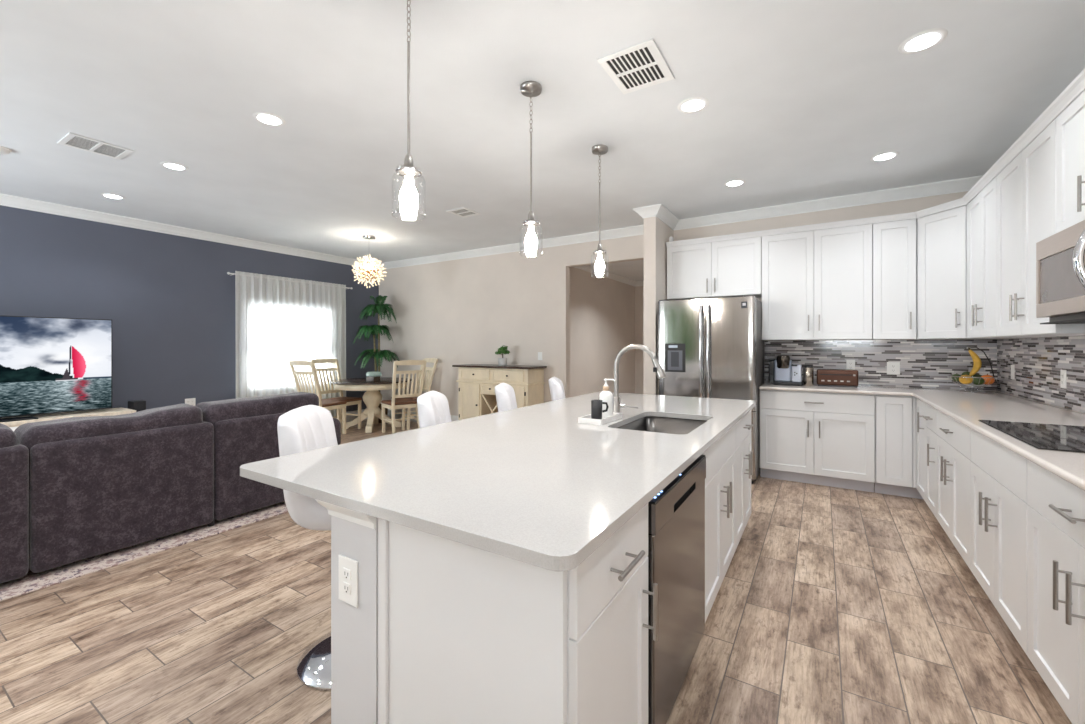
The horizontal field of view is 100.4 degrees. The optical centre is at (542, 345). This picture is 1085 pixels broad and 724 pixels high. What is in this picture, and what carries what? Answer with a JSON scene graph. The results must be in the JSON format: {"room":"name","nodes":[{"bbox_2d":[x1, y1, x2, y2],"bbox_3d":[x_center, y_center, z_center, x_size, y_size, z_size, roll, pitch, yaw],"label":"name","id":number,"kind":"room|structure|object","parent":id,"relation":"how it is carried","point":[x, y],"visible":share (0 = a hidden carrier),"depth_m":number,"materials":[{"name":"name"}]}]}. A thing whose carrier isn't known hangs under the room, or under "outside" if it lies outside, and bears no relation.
{"room":"open-plan kitchen","nodes":[
{"label":"open-plan kitchen","id":0,"kind":"room"},
{"bbox_2d":[0,205,378,411],"bbox_3d":[-5.247,-0.095,4.873,0.150,2.810,8.470,0,0,32],"label":"wall","id":1,"kind":"structure","parent":0,"point":[169,300],"depth_m":5.52,"materials":[{"name":"blue paint"}]},
{"bbox_2d":[185,398,195,405],"bbox_3d":[-4.553,0.735,5.843,0.008,0.116,0.115,0,0,32],"label":"outlet","id":2,"kind":"object","parent":1,"relation":"attached to","point":[191,401],"visible":0.77,"depth_m":5.85,"materials":[{"name":"white plastic"}]},
{"bbox_2d":[227,272,352,288],"bbox_3d":[-3.801,-0.990,6.971,0.098,0.036,1.926,0,0,32],"label":"curtain rod","id":3,"kind":"object","parent":1,"relation":"attached to","point":[228,273],"visible":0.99,"depth_m":6.82,"materials":[{"name":"white metal"}]},
{"bbox_2d":[235,271,296,398],"bbox_3d":[-4.003,0.128,6.585,0.064,2.325,0.860,0,0,32],"label":"curtain","id":4,"kind":"object","parent":3,"relation":"hanging from","point":[266,309],"visible":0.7,"depth_m":6.58,"materials":[{"name":"white fabric"}]},
{"bbox_2d":[297,279,345,417],"bbox_3d":[-3.559,0.128,7.303,0.065,2.325,0.840,0,0,32],"label":"curtain","id":5,"kind":"object","parent":3,"relation":"hanging from","point":[321,309],"visible":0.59,"depth_m":7.31,"materials":[{"name":"white fabric"}]},
{"bbox_2d":[346,409,367,421],"bbox_3d":[-5.173,1.220,4.833,0.016,0.179,8.180,0,0,32],"label":"baseboard","id":6,"kind":"structure","parent":1,"relation":"attached to","point":[349,418],"depth_m":7.84,"materials":[{"name":"white wood"}]},
{"bbox_2d":[315,499,377,723],"bbox_3d":[0.168,0.868,2.433,0.231,0.884,2.776,0,0,32],"label":"support post","id":7,"kind":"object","parent":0,"point":[354,534],"depth_m":1.26,"materials":[{"name":"grey paint"}]},
{"bbox_2d":[338,554,357,607],"bbox_3d":[-0.550,0.662,1.275,0.084,0.128,0.008,0,0,32],"label":"outlet","id":8,"kind":"object","parent":7,"relation":"attached to","point":[347,567],"visible":1,"depth_m":1.27,"materials":[{"name":"white plastic"}]},
{"bbox_2d":[343,568,350,579],"bbox_3d":[-0.551,0.642,1.273,0.032,0.029,0.003,0,0,32],"label":"socket","id":9,"kind":"object","parent":8,"relation":"attached to","point":[346,571],"depth_m":1.27,"materials":[{"name":"white plastic"}]},
{"bbox_2d":[343,582,350,594],"bbox_3d":[-0.551,0.682,1.273,0.032,0.029,0.003,0,0,32],"label":"socket","id":10,"kind":"object","parent":8,"relation":"attached to","point":[346,585],"depth_m":1.27,"materials":[{"name":"white plastic"}]},
{"bbox_2d":[0,419,1071,723],"bbox_3d":[-0.409,1.360,4.691,8.570,0.100,13.250,0,0,32],"label":"floor","id":11,"kind":"structure","parent":0,"point":[832,605],"depth_m":2.09,"materials":[{"name":"brown wood"}]},
{"bbox_2d":[0,407,135,430],"bbox_3d":[-5.187,1.010,4.289,0.465,0.600,1.940,0,0,32],"label":"tv console","id":12,"kind":"object","parent":11,"relation":"on","point":[13,425],"visible":0.12,"depth_m":4.68,"materials":[{"name":"brown wood"}]},
{"bbox_2d":[0,315,111,421],"bbox_3d":[-5.142,0.210,4.215,0.220,0.999,1.702,0,0,32],"label":"television","id":13,"kind":"object","parent":12,"relation":"on","point":[49,365],"visible":1,"depth_m":4.56,"materials":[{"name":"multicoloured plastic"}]},
{"bbox_2d":[128,400,145,411],"bbox_3d":[-4.698,0.972,5.236,0.200,0.675,0.135,0,0,32],"label":"speaker","id":14,"kind":"object","parent":11,"relation":"on","point":[138,405],"visible":0.28,"depth_m":5.19},
{"bbox_2d":[134,402,145,411],"bbox_3d":[-4.618,0.953,5.187,0.008,0.615,0.101,0,0,32],"label":"grille","id":15,"kind":"object","parent":14,"relation":"attached to","point":[138,406],"depth_m":5.18,"materials":[{"name":"fabric"}]},
{"bbox_2d":[0,501,287,601],"bbox_3d":[-3.736,1.305,3.204,2.575,0.009,3.320,0,0,32],"label":"rug","id":16,"kind":"object","parent":11,"relation":"on","point":[32,581],"visible":0.09,"depth_m":2.80,"materials":[{"name":"beige carpet"}]},
{"bbox_2d":[0,392,340,583],"bbox_3d":[-3.184,0.855,2.800,0.969,0.889,3.720,0,0,32],"label":"sofa","id":17,"kind":"object","parent":16,"relation":"on","point":[73,489],"visible":0.77,"depth_m":2.83,"materials":[{"name":"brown fabric"}]},
{"bbox_2d":[0,423,16,447],"bbox_3d":[-3.212,0.631,2.178,0.298,0.395,0.880,0,0,32],"label":"cushion","id":18,"kind":"object","parent":17,"relation":"on","point":[8,438],"depth_m":2.45,"materials":[{"name":"grey fabric"}]},
{"bbox_2d":[14,404,202,489],"bbox_3d":[-2.750,0.624,2.928,0.296,0.410,0.876,0,0,32],"label":"cushion","id":19,"kind":"object","parent":17,"relation":"on","point":[28,436],"depth_m":2.76,"materials":[{"name":"grey fabric"}]},
{"bbox_2d":[195,392,318,434],"bbox_3d":[-2.286,0.620,3.678,0.300,0.420,0.882,0,0,32],"label":"cushion","id":20,"kind":"object","parent":17,"relation":"on","point":[214,413],"depth_m":3.49,"materials":[{"name":"grey fabric"}]},
{"bbox_2d":[277,405,337,689],"bbox_3d":[-0.829,0.785,1.913,0.462,1.050,0.430,0,0,-8],"label":"bar stool","id":21,"kind":"object","parent":11,"relation":"on","point":[308,427],"visible":0.35,"depth_m":1.77,"materials":[{"name":"white plastic"}]},
{"bbox_2d":[289,361,346,433],"bbox_3d":[-3.250,0.756,6.555,0.484,1.106,0.619,0,0,26],"label":"dining chair","id":22,"kind":"object","parent":11,"relation":"on","point":[328,404],"visible":0.66,"depth_m":6.39,"materials":[{"name":"beige paint"}]},
{"bbox_2d":[311,359,361,428],"bbox_3d":[-3.243,0.756,7.122,0.619,1.106,0.484,0,0,26],"label":"dining chair","id":23,"kind":"object","parent":11,"relation":"on","point":[350,400],"visible":0.69,"depth_m":7.16,"materials":[{"name":"beige paint"}]},
{"bbox_2d":[330,377,411,432],"bbox_3d":[-2.726,0.927,7.247,1.240,0.764,1.240,0,0,32],"label":"dining table","id":24,"kind":"object","parent":11,"relation":"on","point":[372,397],"visible":0.73,"depth_m":7.11,"materials":[{"name":"brown wood"}]},
{"bbox_2d":[366,376,379,381],"bbox_3d":[-2.611,0.507,6.976,0.180,0.075,0.120,0,0,32],"label":"wooden box","id":25,"kind":"object","parent":24,"relation":"on","point":[368,378],"visible":1,"depth_m":6.93,"materials":[{"name":"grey wood"}]},
{"bbox_2d":[353,295,399,422],"bbox_3d":[-2.836,0.224,7.691,0.762,2.172,0.707,0,0,32],"label":"palm plant","id":26,"kind":"object","parent":11,"relation":"on","point":[383,309],"visible":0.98,"depth_m":7.65,"materials":[{"name":"green plant"}]},
{"bbox_2d":[381,360,426,433],"bbox_3d":[-2.073,0.756,6.727,0.484,1.106,0.619,0,0,-38],"label":"dining chair","id":27,"kind":"object","parent":11,"relation":"on","point":[393,404],"visible":0.89,"depth_m":6.60,"materials":[{"name":"beige paint"}]},
{"bbox_2d":[391,358,437,429],"bbox_3d":[-2.086,0.756,7.381,0.619,1.106,0.484,0,0,-42],"label":"dining chair","id":28,"kind":"object","parent":11,"relation":"on","point":[428,382],"visible":0.45,"depth_m":7.41,"materials":[{"name":"beige paint"}]},
{"bbox_2d":[417,391,451,427],"bbox_3d":[-0.451,0.785,2.527,0.462,1.050,0.430,0,0,-1],"label":"bar stool","id":29,"kind":"object","parent":11,"relation":"on","point":[433,406],"visible":0.23,"depth_m":2.44,"materials":[{"name":"white plastic"}]},
{"bbox_2d":[452,364,546,419],"bbox_3d":[-0.640,0.796,6.556,1.365,1.028,0.470,0,0,32],"label":"sideboard","id":30,"kind":"object","parent":11,"relation":"on","point":[477,383],"visible":0.56,"depth_m":6.42,"materials":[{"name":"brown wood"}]},
{"bbox_2d":[495,345,509,365],"bbox_3d":[-0.577,0.136,6.539,0.252,0.290,0.136,0,0,32],"label":"bonsai","id":31,"kind":"object","parent":30,"relation":"on","point":[502,361],"visible":1,"depth_m":6.50,"materials":[{"name":"green plant"}]},
{"bbox_2d":[498,358,506,365],"bbox_3d":[-0.576,0.227,6.541,0.132,0.108,0.132,0,0,32],"label":"pot","id":32,"kind":"object","parent":30,"relation":"on","point":[501,361],"depth_m":6.49,"materials":[{"name":"white ceramic"}]},
{"bbox_2d":[495,382,516,411],"bbox_3d":[-0.093,0.785,3.106,0.462,1.050,0.430,0,0,1],"label":"bar stool","id":33,"kind":"object","parent":11,"relation":"on","point":[504,392],"visible":0.23,"depth_m":2.92,"materials":[{"name":"white plastic"}]},
{"bbox_2d":[378,503,657,723],"bbox_3d":[-0.050,0.868,1.258,0.632,0.884,0.481,0,0,32],"label":"base cabinet","id":34,"kind":"object","parent":11,"relation":"on","point":[607,593],"depth_m":1.08,"materials":[{"name":"white wood"}]},
{"bbox_2d":[548,377,565,400],"bbox_3d":[0.280,0.785,3.710,0.462,1.050,0.430,0,0,4],"label":"bar stool","id":35,"kind":"object","parent":11,"relation":"on","point":[556,386],"visible":0.22,"depth_m":3.52,"materials":[{"name":"white plastic"}]},
{"bbox_2d":[648,455,705,723],"bbox_3d":[0.253,0.875,1.767,0.601,0.866,0.685,0,0,32],"label":"dishwasher","id":36,"kind":"object","parent":11,"relation":"on","point":[676,514],"visible":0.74,"depth_m":1.51,"materials":[{"name":"silver metal"}]},
{"bbox_2d":[658,295,763,483],"bbox_3d":[1.780,0.415,4.771,0.934,1.790,0.892,0,0,32],"label":"refrigerator","id":37,"kind":"object","parent":11,"relation":"on","point":[711,347],"visible":0.69,"depth_m":4.41,"materials":[{"name":"silver metal"}]},
{"bbox_2d":[702,424,735,621],"bbox_3d":[0.676,0.874,2.427,0.627,0.871,0.868,0,0,32],"label":"base cabinet","id":38,"kind":"object","parent":11,"relation":"on","point":[720,480],"visible":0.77,"depth_m":2.23,"materials":[{"name":"white wood"}]},
{"bbox_2d":[735,410,752,548],"bbox_3d":[1.088,0.868,3.093,0.627,0.884,0.683,0,0,32],"label":"base cabinet","id":39,"kind":"object","parent":11,"relation":"on","point":[744,455],"visible":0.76,"depth_m":2.90,"materials":[{"name":"white wood"}]},
{"bbox_2d":[240,392,755,570],"bbox_3d":[0.268,0.410,2.383,1.250,0.029,2.865,0,0,32],"label":"countertop","id":40,"kind":"structure","parent":39,"relation":"on","point":[536,485],"depth_m":1.42,"materials":[{"name":"white stone"}]},
{"bbox_2d":[578,412,621,424],"bbox_3d":[0.310,0.382,2.404,0.130,0.027,0.275,0,0,32],"label":"tray","id":41,"kind":"object","parent":40,"relation":"on","point":[586,419],"visible":0.74,"depth_m":2.31,"materials":[{"name":"white stone"}]},
{"bbox_2d":[591,400,608,418],"bbox_3d":[0.295,0.335,2.355,0.084,0.104,0.066,0,0,32],"label":"cup","id":42,"kind":"object","parent":41,"relation":"on","point":[596,405],"visible":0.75,"depth_m":2.34,"materials":[{"name":"black ceramic"}]},
{"bbox_2d":[599,379,614,417],"bbox_3d":[0.346,0.282,2.461,0.073,0.209,0.072,0,0,-39],"label":"soap bottle","id":43,"kind":"object","parent":41,"relation":"on","point":[606,395],"visible":0.92,"depth_m":2.43,"materials":[{"name":"white plastic"}]},
{"bbox_2d":[613,344,665,412],"bbox_3d":[0.540,0.192,2.527,0.320,0.407,0.111,0,0,32],"label":"faucet","id":44,"kind":"object","parent":40,"relation":"on","point":[617,406],"visible":0.89,"depth_m":2.56,"materials":[{"name":"silver metal"}]},
{"bbox_2d":[618,416,706,433],"bbox_3d":[0.637,0.531,2.381,0.430,0.213,0.680,0,0,32],"label":"sink","id":45,"kind":"object","parent":40,"relation":"in","point":[668,425],"visible":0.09,"depth_m":2.67,"materials":[{"name":"silver metal"}]},
{"bbox_2d":[760,389,874,491],"bbox_3d":[2.671,0.868,4.441,0.918,0.884,0.629,0,0,32],"label":"base cabinet","id":46,"kind":"object","parent":11,"relation":"on","point":[818,438],"visible":0.98,"depth_m":4.20,"materials":[{"name":"white wood"}]},
{"bbox_2d":[759,382,1084,490],"bbox_3d":[2.208,0.410,2.828,1.834,0.029,3.843,0,0,32],"label":"countertop","id":47,"kind":"structure","parent":46,"relation":"on","point":[966,408],"depth_m":2.69,"materials":[{"name":"beige stone"}]},
{"bbox_2d":[768,355,802,385],"bbox_3d":[2.488,0.242,4.627,0.315,0.306,0.232,0,0,32],"label":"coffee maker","id":48,"kind":"object","parent":47,"relation":"on","point":[782,371],"visible":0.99,"depth_m":4.56,"materials":[{"name":"black plastic"}]},
{"bbox_2d":[803,365,813,385],"bbox_3d":[2.658,0.294,4.517,0.090,0.203,0.090,0,0,32],"label":"tumbler","id":49,"kind":"object","parent":47,"relation":"on","point":[808,370],"visible":1,"depth_m":4.49,"materials":[{"name":"metal"}]},
{"bbox_2d":[817,369,858,387],"bbox_3d":[2.885,0.312,4.428,0.340,0.166,0.154,0,0,32],"label":"toaster","id":50,"kind":"object","parent":47,"relation":"on","point":[825,377],"visible":1,"depth_m":4.37,"materials":[{"name":"brown wood"}]},
{"bbox_2d":[948,347,996,392],"bbox_3d":[3.672,0.201,3.866,0.307,0.388,0.307,0,0,32],"label":"fruit basket","id":51,"kind":"object","parent":47,"relation":"on","point":[951,376],"visible":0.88,"depth_m":3.83,"materials":[{"name":"silver metal"}]},
{"bbox_2d":[951,373,960,380],"bbox_3d":[3.587,0.269,3.914,0.073,0.074,0.068,0,0,32],"label":"fruit","id":52,"kind":"object","parent":51,"relation":"in","point":[956,374],"visible":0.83,"depth_m":3.90,"materials":[{"name":"green food"}]},
{"bbox_2d":[959,374,972,383],"bbox_3d":[3.581,0.280,3.823,0.091,0.089,0.084,0,0,32],"label":"fruit","id":53,"kind":"object","parent":51,"relation":"in","point":[962,380],"visible":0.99,"depth_m":3.80,"materials":[{"name":"yellow food"}]},
{"bbox_2d":[968,347,981,375],"bbox_3d":[3.674,0.139,3.845,0.092,0.255,0.051,0,0,32],"label":"banana","id":54,"kind":"object","parent":51,"relation":"hanging from","point":[977,362],"visible":0.97,"depth_m":3.83,"materials":[{"name":"yellow food"}]},
{"bbox_2d":[972,376,984,384],"bbox_3d":[3.645,0.286,3.784,0.082,0.081,0.076,0,0,32],"label":"fruit","id":55,"kind":"object","parent":51,"relation":"in","point":[976,380],"visible":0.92,"depth_m":3.76,"materials":[{"name":"green food"}]},
{"bbox_2d":[981,374,994,383],"bbox_3d":[3.718,0.277,3.779,0.093,0.091,0.086,0,0,32],"label":"orange","id":56,"kind":"object","parent":51,"relation":"in","point":[992,380],"visible":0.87,"depth_m":3.75,"materials":[{"name":"orange food"}]},
{"bbox_2d":[978,420,1084,453],"bbox_3d":[2.315,0.392,1.923,0.515,0.008,0.785,0,0,32],"label":"cooktop","id":57,"kind":"object","parent":47,"relation":"in","point":[1050,437],"visible":1,"depth_m":1.98,"materials":[{"name":"black glass"}]},
{"bbox_2d":[874,395,925,501],"bbox_3d":[3.354,0.868,3.792,0.916,0.884,1.016,0,0,32],"label":"base cabinet","id":58,"kind":"object","parent":11,"relation":"on","point":[900,426],"visible":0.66,"depth_m":3.89,"materials":[{"name":"white wood"}]},
{"bbox_2d":[922,404,936,516],"bbox_3d":[3.088,0.868,3.139,0.684,0.884,0.370,0,0,32],"label":"base cabinet","id":59,"kind":"object","parent":11,"relation":"on","point":[930,417],"visible":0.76,"depth_m":3.29,"materials":[{"name":"white wood"}]},
{"bbox_2d":[936,410,970,569],"bbox_3d":[2.767,0.868,2.621,0.684,0.884,0.840,0,0,32],"label":"base cabinet","id":60,"kind":"object","parent":11,"relation":"on","point":[953,438],"visible":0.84,"depth_m":2.71,"materials":[{"name":"white wood"}]},
{"bbox_2d":[971,429,1027,654],"bbox_3d":[2.338,0.868,1.927,0.684,0.884,0.780,0,0,32],"label":"base cabinet","id":61,"kind":"object","parent":11,"relation":"on","point":[999,504],"visible":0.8,"depth_m":2.02,"materials":[{"name":"white wood"}]},
{"bbox_2d":[1027,460,1084,723],"bbox_3d":[1.913,0.868,1.239,0.684,0.884,0.828,0,0,32],"label":"base cabinet","id":62,"kind":"object","parent":11,"relation":"on","point":[1056,506],"visible":0.96,"depth_m":1.53,"materials":[{"name":"white wood"}]},
{"bbox_2d":[0,0,1084,281],"bbox_3d":[-0.409,-1.550,4.691,8.570,0.100,13.250,0,0,32],"label":"ceiling","id":63,"kind":"structure","parent":0,"point":[801,95],"depth_m":2.81,"materials":[{"name":"paint"}]},
{"bbox_2d":[0,146,11,154],"bbox_3d":[-4.119,-1.482,3.417,0.140,0.033,0.140,0,0,32],"label":"smoke detector","id":64,"kind":"object","parent":63,"relation":"attached to","point":[3,150],"visible":1,"depth_m":3.42,"materials":[{"name":"white plastic"}]},
{"bbox_2d":[57,132,133,159],"bbox_3d":[-3.353,-1.495,3.396,0.305,0.008,0.350,0,0,32],"label":"ceiling vent","id":65,"kind":"object","parent":63,"relation":"in","point":[80,142],"visible":1,"depth_m":3.39,"materials":[{"name":"white metal"}]},
{"bbox_2d":[100,193,125,198],"bbox_3d":[-4.295,-1.496,4.519,0.188,0.006,0.188,0,0,32],"label":"recessed light","id":66,"kind":"object","parent":63,"relation":"in","point":[109,195],"visible":1,"depth_m":4.51,"materials":[{"name":"white"}]},
{"bbox_2d":[160,162,188,170],"bbox_3d":[-3.068,-1.496,3.766,0.188,0.006,0.188,0,0,32],"label":"recessed light","id":67,"kind":"object","parent":63,"relation":"in","point":[171,165],"visible":1,"depth_m":3.76,"materials":[{"name":"white plastic"}]},
{"bbox_2d":[252,112,285,125],"bbox_3d":[-1.805,-1.496,2.985,0.188,0.006,0.188,0,0,32],"label":"recessed light","id":68,"kind":"object","parent":63,"relation":"in","point":[267,118],"visible":1,"depth_m":2.97,"materials":[{"name":"white plastic"}]},
{"bbox_2d":[352,235,386,287],"bbox_3d":[-2.365,-1.144,6.170,0.446,0.711,0.436,0,0,-23],"label":"chandelier","id":69,"kind":"object","parent":63,"relation":"hanging from","point":[368,271],"visible":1,"depth_m":6.13,"materials":[{"name":"silver metal"}]},
{"bbox_2d":[395,0,421,210],"bbox_3d":[-0.545,-1.013,1.842,0.136,0.971,0.136,0,0,32],"label":"pendant light","id":70,"kind":"object","parent":63,"relation":"hanging from","point":[408,197],"visible":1,"depth_m":1.83,"materials":[{"name":"white glass"}]},
{"bbox_2d":[446,207,479,217],"bbox_3d":[-0.882,-1.495,5.066,0.260,0.008,0.290,0,0,32],"label":"ceiling vent","id":71,"kind":"object","parent":63,"relation":"in","point":[463,212],"visible":1,"depth_m":5.06,"materials":[{"name":"white metal"}]},
{"bbox_2d":[520,81,541,250],"bbox_3d":[-0.066,-1.013,2.616,0.136,0.971,0.136,0,0,32],"label":"pendant light","id":72,"kind":"object","parent":63,"relation":"hanging from","point":[530,89],"visible":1,"depth_m":2.60,"materials":[{"name":"white glass"}]},
{"bbox_2d":[591,144,607,272],"bbox_3d":[0.433,-1.013,3.424,0.136,0.971,0.136,0,0,32],"label":"pendant light","id":73,"kind":"object","parent":63,"relation":"hanging from","point":[600,149],"visible":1,"depth_m":3.41,"materials":[{"name":"white glass"}]},
{"bbox_2d":[597,39,674,93],"bbox_3d":[0.510,-1.495,2.442,0.300,0.008,0.380,0,0,32],"label":"ceiling vent","id":74,"kind":"object","parent":63,"relation":"in","point":[642,65],"visible":1,"depth_m":2.42,"materials":[{"name":"white metal"}]},
{"bbox_2d":[677,97,708,112],"bbox_3d":[0.936,-1.496,2.813,0.188,0.006,0.188,0,0,32],"label":"recessed light","id":75,"kind":"object","parent":63,"relation":"in","point":[694,104],"visible":1,"depth_m":2.80,"materials":[{"name":"white plastic"}]},
{"bbox_2d":[724,179,745,186],"bbox_3d":[1.767,-1.496,4.157,0.188,0.006,0.188,0,0,32],"label":"recessed light","id":76,"kind":"object","parent":63,"relation":"in","point":[737,182],"visible":1,"depth_m":4.15,"materials":[{"name":"white"}]},
{"bbox_2d":[870,151,899,160],"bbox_3d":[2.703,-1.496,3.572,0.188,0.006,0.188,0,0,32],"label":"recessed light","id":77,"kind":"object","parent":63,"relation":"in","point":[886,155],"visible":1,"depth_m":3.56,"materials":[{"name":"white"}]},
{"bbox_2d":[898,28,947,53],"bbox_3d":[1.869,-1.496,2.224,0.188,0.006,0.188,0,0,32],"label":"recessed light","id":78,"kind":"object","parent":63,"relation":"in","point":[924,40],"visible":1,"depth_m":2.21,"materials":[{"name":"white"}]},
{"bbox_2d":[570,267,634,396],"bbox_3d":[0.922,-0.095,8.736,0.120,2.810,4.570,0,0,32],"label":"wall","id":79,"kind":"structure","parent":0,"point":[602,309],"depth_m":8.92,"materials":[{"name":"beige paint"}]},
{"bbox_2d":[575,265,643,286],"bbox_3d":[2.134,-1.450,7.986,2.728,0.100,4.569,0,0,32],"label":"trim","id":80,"kind":"structure","parent":79,"relation":"attached to","point":[588,268],"depth_m":9.39,"materials":[{"name":"white wood"}]},
{"bbox_2d":[635,286,643,393],"bbox_3d":[3.368,-0.095,9.981,2.970,2.810,0.120,0,0,32],"label":"wall","id":81,"kind":"structure","parent":0,"point":[639,290],"depth_m":10.59,"materials":[{"name":"beige paint"}]},
{"bbox_2d":[644,217,673,394],"bbox_3d":[1.349,-0.095,5.220,0.135,2.810,0.698,0,0,32],"label":"wall","id":82,"kind":"structure","parent":0,"point":[657,233],"depth_m":4.93,"materials":[{"name":"beige paint"}]},
{"bbox_2d":[0,175,982,268],"bbox_3d":[-1.658,-1.450,2.671,8.268,0.100,8.199,0,0,32],"label":"trim","id":83,"kind":"structure","parent":82,"relation":"attached to","point":[659,211],"depth_m":5.15,"materials":[{"name":"white wood"}]},
{"bbox_2d":[379,191,997,415],"bbox_3d":[0.527,-0.095,6.205,8.270,2.810,0.130,0,0,32],"label":"wall","id":84,"kind":"structure","parent":0,"point":[460,311],"depth_m":6.49,"materials":[{"name":"beige paint"}]},
{"bbox_2d":[387,409,457,421],"bbox_3d":[-1.344,1.220,7.287,3.909,0.179,0.016,0,0,32],"label":"baseboard","id":85,"kind":"structure","parent":84,"relation":"attached to","point":[397,416],"depth_m":7.94,"materials":[{"name":"white wood"}]},
{"bbox_2d":[538,352,541,359],"bbox_3d":[-0.036,0.145,6.483,0.072,0.116,0.009,0,0,32],"label":"light switch","id":86,"kind":"object","parent":84,"relation":"attached to","point":[539,353],"visible":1,"depth_m":6.48,"materials":[{"name":"white plastic"}]},
{"bbox_2d":[667,237,761,300],"bbox_3d":[1.919,-0.833,5.047,0.978,0.595,0.389,0,0,32],"label":"upper cabinet","id":87,"kind":"object","parent":84,"relation":"attached to","point":[729,268],"visible":0.93,"depth_m":4.90,"materials":[{"name":"white wood"}]},
{"bbox_2d":[762,224,871,339],"bbox_3d":[2.732,-0.596,4.545,0.924,1.068,0.389,0,0,32],"label":"upper cabinet","id":88,"kind":"object","parent":84,"relation":"attached to","point":[817,284],"visible":1,"depth_m":4.40,"materials":[{"name":"white wood"}]},
{"bbox_2d":[846,360,854,369],"bbox_3d":[3.093,0.195,4.536,0.072,0.116,0.008,0,0,32],"label":"outlet","id":89,"kind":"object","parent":84,"relation":"attached to","point":[850,364],"visible":0.9,"depth_m":4.53,"materials":[{"name":"white plastic"}]},
{"bbox_2d":[871,219,915,339],"bbox_3d":[3.261,-0.596,4.218,0.313,1.068,0.389,0,0,32],"label":"upper cabinet","id":90,"kind":"object","parent":84,"relation":"attached to","point":[894,242],"visible":0.95,"depth_m":4.09,"materials":[{"name":"white wood"}]},
{"bbox_2d":[887,362,899,374],"bbox_3d":[3.382,0.215,4.357,0.100,0.120,0.008,0,0,32],"label":"outlet","id":91,"kind":"object","parent":84,"relation":"attached to","point":[893,368],"visible":1,"depth_m":4.35,"materials":[{"name":"white plastic"}]},
{"bbox_2d":[997,335,1084,413],"bbox_3d":[1.911,-0.095,0.447,0.160,2.810,8.470,0,0,32],"label":"wall","id":92,"kind":"structure","parent":0,"point":[1038,362],"depth_m":3.13,"materials":[{"name":"tile"}]},
{"bbox_2d":[916,204,1007,338],"bbox_3d":[3.580,-0.596,3.855,0.600,1.068,0.670,0,0,32],"label":"upper cabinet","id":93,"kind":"object","parent":92,"relation":"attached to","point":[941,238],"depth_m":3.81,"materials":[{"name":"white wood"}]},
{"bbox_2d":[666,69,1084,246],"bbox_3d":[2.591,-1.156,3.536,1.708,0.051,3.741,0,0,-11],"label":"trim","id":94,"kind":"structure","parent":93,"relation":"on","point":[1076,87],"depth_m":3.49,"materials":[{"name":"white wood"}]},
{"bbox_2d":[968,176,1057,337],"bbox_3d":[3.319,-0.596,3.218,0.374,1.068,0.683,0,0,32],"label":"upper cabinet","id":95,"kind":"object","parent":92,"relation":"attached to","point":[982,210],"visible":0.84,"depth_m":3.24,"materials":[{"name":"white wood"}]},
{"bbox_2d":[1011,365,1014,379],"bbox_3d":[3.787,0.210,3.643,0.009,0.116,0.072,0,0,32],"label":"light switch","id":96,"kind":"object","parent":92,"relation":"attached to","point":[1012,366],"visible":1,"depth_m":3.62,"materials":[{"name":"white plastic"}]},
{"bbox_2d":[997,119,1084,336],"bbox_3d":[2.902,-0.596,2.545,0.374,1.068,0.893,0,0,32],"label":"upper cabinet","id":97,"kind":"object","parent":92,"relation":"attached to","point":[1026,188],"visible":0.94,"depth_m":2.57,"materials":[{"name":"white wood"}]},
{"bbox_2d":[1060,370,1065,388],"bbox_3d":[3.314,0.210,2.877,0.008,0.116,0.072,0,0,32],"label":"outlet","id":98,"kind":"object","parent":92,"relation":"attached to","point":[1062,372],"visible":1,"depth_m":2.87,"materials":[{"name":"white plastic"}]},
{"bbox_2d":[1056,91,1084,232],"bbox_3d":[2.461,-0.833,1.831,0.374,0.595,0.778,0,0,32],"label":"upper cabinet","id":99,"kind":"object","parent":92,"relation":"attached to","point":[1070,124],"visible":0.9,"depth_m":2.12,"materials":[{"name":"white wood"}]},
{"bbox_2d":[1036,220,1084,323],"bbox_3d":[2.407,-0.321,1.867,0.501,0.425,0.764,0,0,32],"label":"microwave","id":100,"kind":"object","parent":99,"relation":"attached to","point":[1060,257],"visible":1,"depth_m":2.04,"materials":[{"name":"silver metal"}]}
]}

